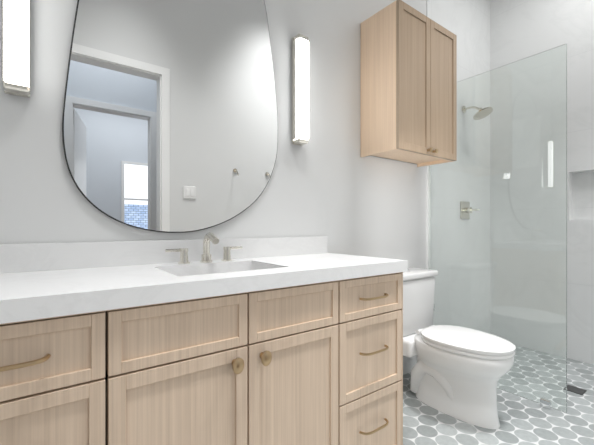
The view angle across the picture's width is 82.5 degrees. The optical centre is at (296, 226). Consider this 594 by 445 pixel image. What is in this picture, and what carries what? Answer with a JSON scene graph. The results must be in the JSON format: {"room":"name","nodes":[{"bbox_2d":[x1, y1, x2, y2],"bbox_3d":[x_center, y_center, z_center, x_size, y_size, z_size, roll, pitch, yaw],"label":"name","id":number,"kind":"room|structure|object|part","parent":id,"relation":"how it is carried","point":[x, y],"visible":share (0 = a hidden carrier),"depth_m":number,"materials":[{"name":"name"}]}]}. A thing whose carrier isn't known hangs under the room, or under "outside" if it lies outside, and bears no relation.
{"room":"bathroom","nodes":[
{"label":"bathroom","id":0,"kind":"room"},
{"bbox_2d":[0,0,426,374],"bbox_3d":[0.347,-0.803,2.205,4.020,3.750,0.120,0,0,-36],"label":"wall","id":1,"kind":"structure","parent":0,"point":[335,188],"depth_m":1.85,"materials":[{"name":"paint"}]},
{"bbox_2d":[2,0,29,97],"bbox_3d":[-0.940,-0.738,1.137,0.072,0.580,0.068,0,0,-36],"label":"sconce","id":2,"kind":"object","parent":1,"relation":"attached to","point":[16,47],"visible":1,"depth_m":1.11,"materials":[{"name":"white glass"}]},
{"bbox_2d":[0,236,327,277],"bbox_3d":[-0.471,0.108,1.512,1.600,0.097,0.019,0,0,-36],"label":"backsplash","id":3,"kind":"structure","parent":1,"relation":"attached to","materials":[{"name":"stone"}]},
{"bbox_2d":[62,0,277,232],"bbox_3d":[-0.478,-0.714,1.506,0.933,1.486,0.018,0,0,-36],"label":"mirror","id":4,"kind":"object","parent":1,"relation":"attached to","point":[170,120],"visible":1,"depth_m":1.45,"materials":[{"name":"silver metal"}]},
{"bbox_2d":[292,33,308,145],"bbox_3d":[0.018,-0.738,1.843,0.072,0.580,0.068,0,0,-36],"label":"sconce","id":5,"kind":"object","parent":1,"relation":"attached to","point":[300,89],"visible":1,"depth_m":1.82,"materials":[{"name":"white glass"}]},
{"bbox_2d":[360,0,456,166],"bbox_3d":[0.756,-0.872,2.226,0.629,0.856,0.324,0,0,-36],"label":"upper cabinet","id":6,"kind":"object","parent":1,"relation":"attached to","point":[408,83],"visible":1,"depth_m":2.08,"materials":[{"name":"brown wood"}]},
{"bbox_2d":[427,0,490,268],"bbox_3d":[1.421,-0.803,2.918,1.045,3.750,0.006,0,0,-36],"label":"shower tile","id":7,"kind":"structure","parent":1,"relation":"attached to","point":[467,23],"depth_m":2.97,"materials":[{"name":"white tile"}]},
{"bbox_2d":[403,358,593,444],"bbox_3d":[0.898,1.122,1.458,4.020,0.100,1.975,0,0,-36],"label":"floor","id":8,"kind":"structure","parent":0,"point":[523,421],"depth_m":1.85,"materials":[{"name":"tile"}]},
{"bbox_2d":[0,268,407,444],"bbox_3d":[-0.302,0.640,1.289,1.600,0.865,0.580,0,0,-36],"label":"bathroom vanity","id":9,"kind":"object","parent":8,"relation":"on","point":[210,338],"depth_m":1.03,"materials":[{"name":"brown wood"}]},
{"bbox_2d":[0,252,407,315],"bbox_3d":[-0.306,0.182,1.299,1.612,0.050,0.558,0,0,-36],"label":"countertop","id":10,"kind":"structure","parent":9,"relation":"on","point":[41,289],"depth_m":1.06,"materials":[{"name":"white stone"}]},
{"bbox_2d":[164,232,243,263],"bbox_3d":[-0.371,0.092,1.444,0.344,0.131,0.134,0,0,-36],"label":"faucet","id":11,"kind":"object","parent":10,"relation":"on","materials":[{"name":"silver metal"}]},
{"bbox_2d":[403,268,515,428],"bbox_3d":[0.890,0.683,2.042,0.432,0.776,0.750,0,0,-36],"label":"toilet","id":12,"kind":"object","parent":8,"relation":"on","point":[458,372],"visible":0.81,"depth_m":1.91,"materials":[{"name":"white ceramic"}]},
{"bbox_3d":[0.729,0.498,2.260,0.432,0.397,0.208,0,0,-36],"label":"tank","id":13,"kind":"part","parent":12,"relation":"part of","materials":[{"name":"white ceramic"}]},
{"bbox_3d":[0.961,0.654,1.946,0.380,0.047,0.512,0,0,-36],"label":"seat","id":14,"kind":"part","parent":12,"relation":"part of","materials":[{"name":"white plastic"}]},
{"bbox_2d":[428,44,566,412],"bbox_3d":[1.275,0.017,2.269,0.032,2.107,0.862,0,0,-36],"label":"glass","id":15,"kind":"object","parent":8,"relation":"on","point":[497,225],"visible":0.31,"depth_m":2.14,"materials":[{"name":"clear glass"}]},
{"bbox_2d":[567,385,586,394],"bbox_3d":[1.819,1.070,2.215,0.100,0.004,0.100,0,0,-36],"label":"shower drain","id":16,"kind":"object","parent":8,"relation":"on","point":[577,390],"visible":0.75,"depth_m":2.21,"materials":[{"name":"silver metal"}]},
{"bbox_2d":[491,0,593,364],"bbox_3d":[2.435,-0.803,2.591,0.200,3.750,1.735,0,0,-36],"label":"wall","id":17,"kind":"structure","parent":0,"point":[521,29],"depth_m":2.72,"materials":[{"name":"paint"}]},
{"bbox_2d":[573,171,593,219],"bbox_3d":[2.497,-0.243,2.584,0.110,0.390,0.600,0,0,-36],"label":"shower niche","id":18,"kind":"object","parent":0,"point":[583,195],"depth_m":2.74,"materials":[{"name":"tile"}]}
]}

